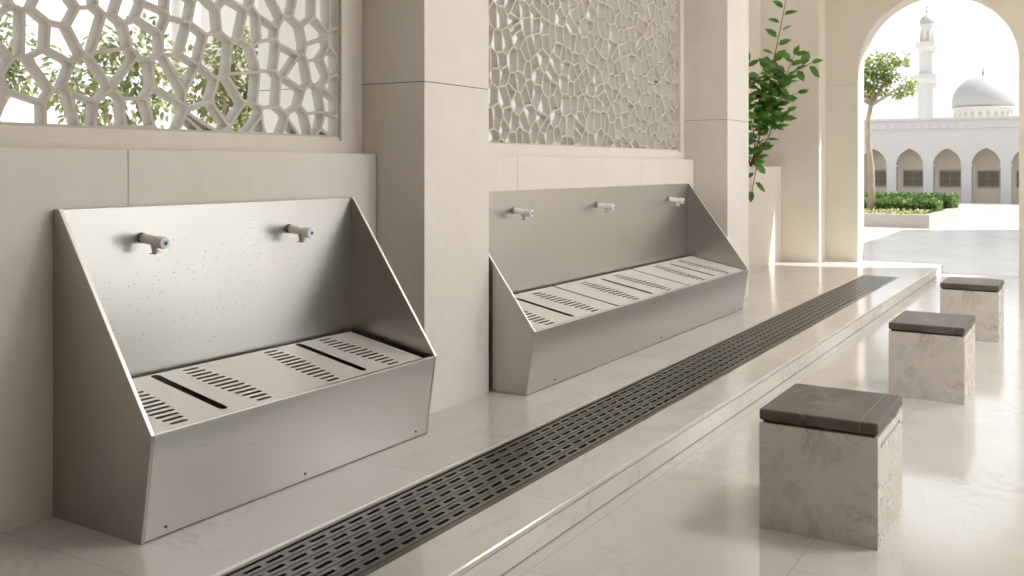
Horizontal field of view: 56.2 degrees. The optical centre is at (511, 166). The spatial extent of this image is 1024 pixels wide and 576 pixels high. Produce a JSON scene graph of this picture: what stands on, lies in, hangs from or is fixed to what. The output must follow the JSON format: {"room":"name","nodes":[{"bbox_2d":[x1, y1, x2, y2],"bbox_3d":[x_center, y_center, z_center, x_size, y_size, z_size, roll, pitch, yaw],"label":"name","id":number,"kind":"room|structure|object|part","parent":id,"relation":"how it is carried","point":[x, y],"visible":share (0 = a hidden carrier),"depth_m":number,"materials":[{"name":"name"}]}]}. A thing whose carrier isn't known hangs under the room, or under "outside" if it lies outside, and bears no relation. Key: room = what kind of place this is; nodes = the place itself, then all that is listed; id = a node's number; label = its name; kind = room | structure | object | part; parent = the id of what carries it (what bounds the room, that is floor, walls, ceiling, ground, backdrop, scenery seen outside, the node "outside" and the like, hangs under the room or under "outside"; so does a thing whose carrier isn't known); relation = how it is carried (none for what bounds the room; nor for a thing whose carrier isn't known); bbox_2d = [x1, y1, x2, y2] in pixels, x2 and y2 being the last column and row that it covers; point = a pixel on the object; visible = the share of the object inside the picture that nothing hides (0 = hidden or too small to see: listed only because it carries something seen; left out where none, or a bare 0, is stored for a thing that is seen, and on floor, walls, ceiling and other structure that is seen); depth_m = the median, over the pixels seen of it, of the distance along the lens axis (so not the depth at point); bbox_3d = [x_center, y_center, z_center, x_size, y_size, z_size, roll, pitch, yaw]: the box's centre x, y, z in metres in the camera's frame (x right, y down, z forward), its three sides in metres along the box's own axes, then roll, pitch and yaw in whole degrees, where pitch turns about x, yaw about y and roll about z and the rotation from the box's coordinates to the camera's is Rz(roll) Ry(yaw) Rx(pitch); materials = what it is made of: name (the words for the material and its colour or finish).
{"room":"mosque","nodes":[
{"label":"mosque","id":0,"kind":"room"},
{"bbox_2d":[0,147,693,533],"bbox_3d":[-2.915,-0.606,1.222,0.190,3.690,17.050,0,0,31],"label":"wall","id":1,"kind":"structure","parent":0,"point":[34,182],"depth_m":3.32,"materials":[{"name":"stone"}]},
{"bbox_3d":[-1.898,0.564,2.737,0.030,1.252,1.835,0,0,31],"label":"stone panel","id":2,"kind":"part","parent":1,"relation":"part of","materials":[{"name":"stone"}]},
{"bbox_2d":[0,0,362,153],"bbox_3d":[-1.799,-1.022,3.139,0.100,1.918,3.887,0,0,31],"label":"lattice screen","id":3,"kind":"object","parent":1,"relation":"in","point":[339,28],"depth_m":3.94,"materials":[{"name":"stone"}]},
{"bbox_3d":[-1.051,0.564,4.126,0.030,1.252,1.415,0,0,31],"label":"stone panel","id":4,"kind":"part","parent":1,"relation":"part of","materials":[{"name":"stone"}]},
{"bbox_3d":[-0.179,0.564,5.555,0.030,1.252,0.768,0,0,31],"label":"stone panel","id":5,"kind":"part","parent":1,"relation":"part of","materials":[{"name":"stone"}]},
{"bbox_3d":[0.507,0.564,6.680,0.030,1.252,1.864,0,0,31],"label":"stone panel","id":6,"kind":"part","parent":1,"relation":"part of","materials":[{"name":"stone"}]},
{"bbox_2d":[487,0,683,158],"bbox_3d":[0.497,-1.022,6.905,0.100,1.918,3.788,0,0,31],"label":"lattice screen","id":7,"kind":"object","parent":1,"relation":"in","point":[657,61],"depth_m":6.98,"materials":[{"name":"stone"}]},
{"bbox_3d":[1.290,0.564,7.965,0.030,1.252,1.142,0,0,31],"label":"stone panel","id":8,"kind":"part","parent":1,"relation":"part of","materials":[{"name":"stone"}]},
{"bbox_2d":[0,260,942,575],"bbox_3d":[-1.399,1.274,3.090,2.393,0.170,21.820,0,0,31],"label":"floor","id":9,"kind":"structure","parent":0,"point":[51,546],"depth_m":3.78,"materials":[{"name":"stone"}]},
{"bbox_2d":[53,197,436,544],"bbox_3d":[-0.946,0.667,3.753,0.515,1.046,1.494,0,0,32],"label":"trough","id":10,"kind":"object","parent":9,"relation":"on","point":[210,359],"visible":1,"depth_m":3.60,"materials":[{"name":"silver metal"}]},
{"bbox_3d":[-1.338,0.667,3.125,0.514,1.045,0.012,0,0,32],"label":"panel","id":11,"kind":"part","parent":10,"relation":"part of","materials":[{"name":"silver metal"}]},
{"bbox_2d":[137,232,169,253],"bbox_3d":[-1.303,0.279,3.485,0.140,0.076,0.045,0,0,31],"label":"tap","id":12,"kind":"object","parent":10,"relation":"on","point":[146,242],"depth_m":3.48,"materials":[{"name":"white metal"}]},
{"bbox_3d":[-1.153,0.663,3.882,0.028,1.033,1.467,0,0,32],"label":"panel","id":13,"kind":"part","parent":10,"relation":"part of","materials":[{"name":"silver metal"}]},
{"bbox_3d":[-0.942,0.804,3.728,0.428,0.081,1.418,0,0,32],"label":"grate plate","id":14,"kind":"part","parent":10,"relation":"part of","materials":[{"name":"silver metal"}]},
{"bbox_3d":[-0.755,1.013,3.634,0.061,0.345,1.467,0,0,32],"label":"panel","id":15,"kind":"part","parent":10,"relation":"part of","materials":[{"name":"silver metal"}]},
{"bbox_2d":[285,224,314,242],"bbox_3d":[-0.910,0.286,4.117,0.140,0.076,0.045,0,0,31],"label":"tap","id":16,"kind":"object","parent":10,"relation":"on","point":[291,230],"depth_m":4.11,"materials":[{"name":"white metal"}]},
{"bbox_3d":[-0.556,0.667,4.382,0.514,1.045,0.012,0,0,32],"label":"panel","id":17,"kind":"part","parent":10,"relation":"part of","materials":[{"name":"silver metal"}]},
{"bbox_2d":[258,0,488,413],"bbox_3d":[-0.744,-0.616,5.108,1.111,3.670,0.569,0,0,31],"label":"pillar","id":18,"kind":"structure","parent":9,"relation":"on","point":[426,62],"depth_m":4.73,"materials":[{"name":"stone"}]},
{"bbox_2d":[460,493,589,575],"bbox_3d":[-0.035,1.255,3.066,0.028,0.080,1.198,0,0,31],"label":"step riser","id":19,"kind":"structure","parent":9,"relation":"attached to","point":[506,558],"depth_m":3.21,"materials":[{"name":"stone"}]},
{"bbox_2d":[211,275,898,575],"bbox_3d":[1.284,1.216,5.952,0.380,0.062,10.400,0,0,31],"label":"floor drain","id":20,"kind":"object","parent":9,"relation":"in","point":[364,539],"visible":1,"depth_m":3.80,"materials":[{"name":"grey metal"}]},
{"bbox_2d":[489,183,747,395],"bbox_3d":[0.806,0.666,6.602,0.554,1.046,3.559,0,0,31],"label":"trough","id":21,"kind":"object","parent":9,"relation":"on","point":[581,280],"visible":0.98,"depth_m":6.28,"materials":[{"name":"silver metal"}]},
{"bbox_3d":[-0.117,0.667,5.089,0.553,1.045,0.012,0,0,31],"label":"panel","id":22,"kind":"part","parent":21,"relation":"part of","materials":[{"name":"silver metal"}]},
{"bbox_2d":[511,207,533,219],"bbox_3d":[0.064,0.281,5.733,0.140,0.076,0.045,0,0,31],"label":"tap","id":23,"kind":"object","parent":21,"relation":"on","point":[514,210],"depth_m":5.72,"materials":[{"name":"white metal"}]},
{"bbox_3d":[0.179,0.811,5.543,0.467,0.095,1.055,0,0,31],"label":"grate plate","id":24,"kind":"part","parent":21,"relation":"part of","materials":[{"name":"silver metal"}]},
{"bbox_3d":[0.582,0.663,6.739,0.028,1.033,3.532,0,0,31],"label":"panel","id":25,"kind":"part","parent":21,"relation":"part of","materials":[{"name":"silver metal"}]},
{"bbox_2d":[595,202,614,212],"bbox_3d":[0.652,0.286,6.698,0.140,0.076,0.045,0,0,31],"label":"tap","id":26,"kind":"object","parent":21,"relation":"on","point":[598,205],"depth_m":6.69,"materials":[{"name":"white metal"}]},
{"bbox_3d":[0.772,0.811,6.514,0.467,0.095,1.170,0,0,31],"label":"grate plate","id":27,"kind":"part","parent":21,"relation":"part of","materials":[{"name":"silver metal"}]},
{"bbox_3d":[1.015,1.020,6.475,0.061,0.331,3.532,0,0,31],"label":"panel","id":28,"kind":"part","parent":21,"relation":"part of","materials":[{"name":"silver metal"}]},
{"bbox_2d":[667,196,684,205],"bbox_3d":[1.340,0.282,7.825,0.140,0.076,0.045,0,0,31],"label":"tap","id":29,"kind":"object","parent":21,"relation":"on","point":[677,200],"depth_m":7.81,"materials":[{"name":"white metal"}]},
{"bbox_3d":[1.410,0.811,7.561,0.467,0.095,1.232,0,0,31],"label":"grate plate","id":30,"kind":"part","parent":21,"relation":"part of","materials":[{"name":"silver metal"}]},
{"bbox_3d":[1.728,0.667,8.116,0.553,1.045,0.012,0,0,31],"label":"panel","id":31,"kind":"part","parent":21,"relation":"part of","materials":[{"name":"silver metal"}]},
{"bbox_2d":[488,0,748,297],"bbox_3d":[0.834,-0.616,9.266,2.775,3.670,0.590,0,0,31],"label":"pillar","id":32,"kind":"structure","parent":9,"relation":"on","point":[716,32],"depth_m":8.43,"materials":[{"name":"stone"}]},
{"bbox_2d":[589,420,702,513],"bbox_3d":[0.590,1.255,4.091,0.028,0.080,1.198,0,0,31],"label":"step riser","id":33,"kind":"structure","parent":9,"relation":"attached to","point":[613,487],"depth_m":3.99,"materials":[{"name":"stone"}]},
{"bbox_2d":[703,374,774,435],"bbox_3d":[1.215,1.255,5.115,0.028,0.080,1.198,0,0,31],"label":"step riser","id":34,"kind":"structure","parent":9,"relation":"attached to","point":[720,416],"depth_m":5.04,"materials":[{"name":"stone"}]},
{"bbox_2d":[749,167,780,269],"bbox_3d":[2.395,0.595,10.706,0.259,1.190,3.455,0,0,31],"label":"planter","id":35,"kind":"object","parent":9,"relation":"on","point":[765,208],"visible":0.36,"depth_m":11.53,"materials":[{"name":"stone"}]},
{"bbox_2d":[749,0,822,201],"bbox_3d":[3.055,-0.958,11.077,0.972,2.740,0.682,0,0,31],"label":"shrub","id":36,"kind":"object","parent":35,"relation":"in","point":[766,105],"visible":0.86,"depth_m":11.11,"materials":[{"name":"green plant"}]},
{"bbox_2d":[775,342,823,386],"bbox_3d":[1.840,1.255,6.140,0.028,0.080,1.198,0,0,31],"label":"step riser","id":37,"kind":"structure","parent":9,"relation":"attached to","point":[801,362],"depth_m":6.07,"materials":[{"name":"stone"}]},
{"bbox_2d":[824,318,860,352],"bbox_3d":[2.465,1.255,7.165,0.028,0.080,1.198,0,0,31],"label":"step riser","id":38,"kind":"structure","parent":9,"relation":"attached to","point":[842,335],"depth_m":7.09,"materials":[{"name":"stone"}]},
{"bbox_2d":[861,301,887,327],"bbox_3d":[3.089,1.255,8.189,0.028,0.080,1.198,0,0,31],"label":"step riser","id":39,"kind":"structure","parent":9,"relation":"attached to","point":[878,311],"depth_m":8.15,"materials":[{"name":"stone"}]},
{"bbox_2d":[888,287,909,308],"bbox_3d":[3.714,1.255,9.214,0.028,0.080,1.198,0,0,31],"label":"step riser","id":40,"kind":"structure","parent":9,"relation":"attached to","point":[893,301],"depth_m":9.14,"materials":[{"name":"stone"}]},
{"bbox_2d":[910,275,927,293],"bbox_3d":[4.339,1.255,10.238,0.028,0.080,1.198,0,0,31],"label":"step riser","id":41,"kind":"structure","parent":9,"relation":"attached to","point":[923,281],"depth_m":10.16,"materials":[{"name":"stone"}]},
{"bbox_2d":[928,266,942,281],"bbox_3d":[4.964,1.255,11.263,0.028,0.080,1.198,0,0,31],"label":"step riser","id":42,"kind":"structure","parent":9,"relation":"attached to","point":[938,271],"depth_m":11.23,"materials":[{"name":"stone"}]},
{"bbox_2d":[749,0,760,166],"bbox_3d":[2.234,-0.606,10.929,0.235,3.690,3.911,0,0,31],"label":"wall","id":43,"kind":"structure","parent":0,"point":[754,5],"depth_m":12.03,"materials":[{"name":"stone"}]},
{"bbox_2d":[500,272,1023,575],"bbox_3d":[1.832,1.329,1.120,5.239,0.060,21.820,0,0,31],"label":"floor","id":44,"kind":"structure","parent":0,"point":[696,513],"depth_m":3.73,"materials":[{"name":"stone"}]},
{"bbox_2d":[759,383,901,550],"bbox_3d":[1.190,1.085,3.554,0.410,0.430,0.485,0,0,31],"label":"stool","id":45,"kind":"object","parent":44,"relation":"on","point":[830,459],"visible":1,"depth_m":3.37,"materials":[{"name":"stone"}]},
{"bbox_2d":[760,383,901,434],"bbox_3d":[1.190,0.891,3.554,0.408,0.040,0.482,0,0,31],"label":"cushion","id":46,"kind":"object","parent":45,"relation":"on","point":[802,407],"depth_m":3.44,"materials":[{"name":"leather"}]},
{"bbox_3d":[1.357,0.965,3.452,0.019,0.004,0.360,0,0,31],"label":"handle","id":47,"kind":"part","parent":45,"relation":"part of","materials":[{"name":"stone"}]},
{"bbox_2d":[889,310,974,404],"bbox_3d":[2.440,1.090,5.557,0.396,0.420,0.535,0,0,31],"label":"stool","id":48,"kind":"object","parent":44,"relation":"on","point":[932,355],"visible":1,"depth_m":5.35,"materials":[{"name":"stone"}]},
{"bbox_2d":[889,310,974,334],"bbox_3d":[2.439,0.901,5.558,0.394,0.040,0.532,0,0,31],"label":"cushion","id":49,"kind":"object","parent":48,"relation":"on","point":[908,322],"depth_m":5.42,"materials":[{"name":"leather"}]},
{"bbox_2d":[940,277,1003,341],"bbox_3d":[3.554,1.091,7.396,0.404,0.418,0.475,0,0,31],"label":"stool","id":50,"kind":"object","parent":44,"relation":"on","point":[981,298],"visible":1,"depth_m":7.19,"materials":[{"name":"stone"}]},
{"bbox_2d":[940,277,1003,290],"bbox_3d":[3.553,0.903,7.397,0.402,0.040,0.472,0,0,31],"label":"cushion","id":51,"kind":"object","parent":50,"relation":"on","point":[950,283],"depth_m":7.26,"materials":[{"name":"leather"}]},
{"bbox_2d":[826,0,1023,279],"bbox_3d":[6.364,-0.550,10.915,7.300,3.800,0.365,0,0,31],"label":"archway","id":52,"kind":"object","parent":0,"point":[851,25],"depth_m":12.03,"materials":[{"name":"stone"}]},
{"bbox_2d":[761,0,825,262],"bbox_3d":[3.480,-0.606,12.266,0.970,3.690,0.329,0,0,31],"label":"pilaster","id":53,"kind":"object","parent":52,"relation":"attached to","point":[799,150],"visible":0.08,"depth_m":12.01,"materials":[{"name":"stone"}]},
{"label":"outside","id":54,"kind":"structure","parent":0,"visible":0},
{"bbox_3d":[36.445,1.585,59.764,240.000,0.430,260.000,0,0,31],"label":"ground","id":55,"kind":"structure","parent":54,"visible":0},
{"bbox_2d":[0,13,45,105],"bbox_3d":[-6.677,-0.352,12.479,1.155,3.450,0.940,0,0,-1],"label":"tree","id":56,"kind":"object","parent":55,"relation":"on","point":[16,66],"visible":0.54,"depth_m":12.46,"materials":[{"name":"green plant"}]},
{"bbox_2d":[32,12,194,127],"bbox_3d":[-4.995,-0.298,12.008,1.947,3.343,1.195,0,0,-13],"label":"tree","id":57,"kind":"object","parent":55,"relation":"on","point":[124,86],"visible":0.5,"depth_m":11.97,"materials":[{"name":"green plant"}]},
{"bbox_2d":[171,0,189,128],"bbox_3d":[-5.343,-0.880,15.439,0.440,4.500,0.440,0,0,31],"label":"column","id":58,"kind":"structure","parent":55,"relation":"on","point":[177,6],"depth_m":15.31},
{"bbox_2d":[167,26,257,131],"bbox_3d":[-3.979,-0.385,14.064,2.242,3.517,1.248,0,0,-3],"label":"tree","id":59,"kind":"object","parent":55,"relation":"on","point":[224,98],"visible":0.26,"depth_m":13.88,"materials":[{"name":"green plant"}]},
{"bbox_2d":[200,0,257,131],"bbox_3d":[-5.934,-2.166,21.480,2.500,7.070,0.500,0,0,31],"label":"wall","id":60,"kind":"structure","parent":55,"relation":"on","point":[228,15],"depth_m":21.50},
{"bbox_2d":[913,6,940,117],"bbox_3d":[38.943,-7.264,89.982,2.500,17.128,2.500,0,0,31],"label":"minaret","id":61,"kind":"object","parent":55,"relation":"on","point":[928,80],"visible":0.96,"depth_m":89.38,"materials":[{"name":"beige"}]},
{"bbox_2d":[950,68,1015,116],"bbox_3d":[39.317,-3.610,80.033,4.960,9.820,4.960,0,0,31],"label":"dome","id":62,"kind":"object","parent":55,"relation":"on","point":[983,95],"visible":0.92,"depth_m":78.26,"materials":[{"name":"beige"}]},
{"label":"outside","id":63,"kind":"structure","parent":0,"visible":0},
{"bbox_2d":[864,202,1018,275],"bbox_3d":[18.956,1.325,31.086,28.000,0.050,47.180,0,0,31],"label":"paving","id":64,"kind":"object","parent":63,"point":[984,240],"depth_m":16.41,"materials":[{"name":"stone"}]},
{"bbox_2d":[864,207,960,227],"bbox_3d":[7.633,1.159,24.041,6.000,0.280,5.500,0,0,31],"label":"planting bed","id":65,"kind":"object","parent":64,"relation":"on","point":[930,220],"visible":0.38,"depth_m":20.60,"materials":[{"name":"stone"}]},
{"bbox_2d":[864,50,919,211],"bbox_3d":[8.522,-0.810,22.659,2.068,3.936,1.144,0,0,31],"label":"tree","id":66,"kind":"object","parent":65,"relation":"on","point":[871,100],"visible":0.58,"depth_m":22.55,"materials":[{"name":"green plant"}]},
{"bbox_2d":[864,207,930,214],"bbox_3d":[6.860,1.035,22.507,5.457,0.236,1.781,0,0,31],"label":"plants","id":67,"kind":"object","parent":65,"relation":"on","point":[865,209],"visible":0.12,"depth_m":21.40,"materials":[{"name":"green plant"}]},
{"bbox_2d":[864,196,943,214],"bbox_3d":[7.812,0.955,23.900,5.368,0.505,1.209,0,0,31],"label":"hedge","id":68,"kind":"object","parent":65,"relation":"on","point":[883,202],"visible":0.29,"depth_m":22.56,"materials":[{"name":"green plant"}]},
{"bbox_2d":[864,191,959,209],"bbox_3d":[8.898,0.914,25.574,5.497,0.588,1.030,0,0,31],"label":"hedge","id":69,"kind":"object","parent":65,"relation":"on","point":[950,200],"visible":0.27,"depth_m":24.35,"materials":[{"name":"green plant"}]},
{"bbox_2d":[864,116,1018,202],"bbox_3d":[16.871,-0.245,36.059,18.100,3.090,3.260,0,0,31],"label":"building","id":70,"kind":"structure","parent":64,"relation":"on","point":[976,159],"depth_m":35.15,"materials":[{"name":"white"}]},
{"bbox_3d":[15.193,0.450,36.286,0.720,0.620,0.020,0,0,31],"label":"frame","id":71,"kind":"part","parent":70,"relation":"part of","materials":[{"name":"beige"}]},
{"bbox_3d":[16.282,0.450,35.622,0.720,0.620,0.020,0,0,31],"label":"frame","id":72,"kind":"part","parent":70,"relation":"part of","materials":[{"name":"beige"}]},
{"bbox_3d":[17.370,0.450,34.958,0.720,0.620,0.020,0,0,31],"label":"frame","id":73,"kind":"part","parent":70,"relation":"part of","materials":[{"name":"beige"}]}
]}

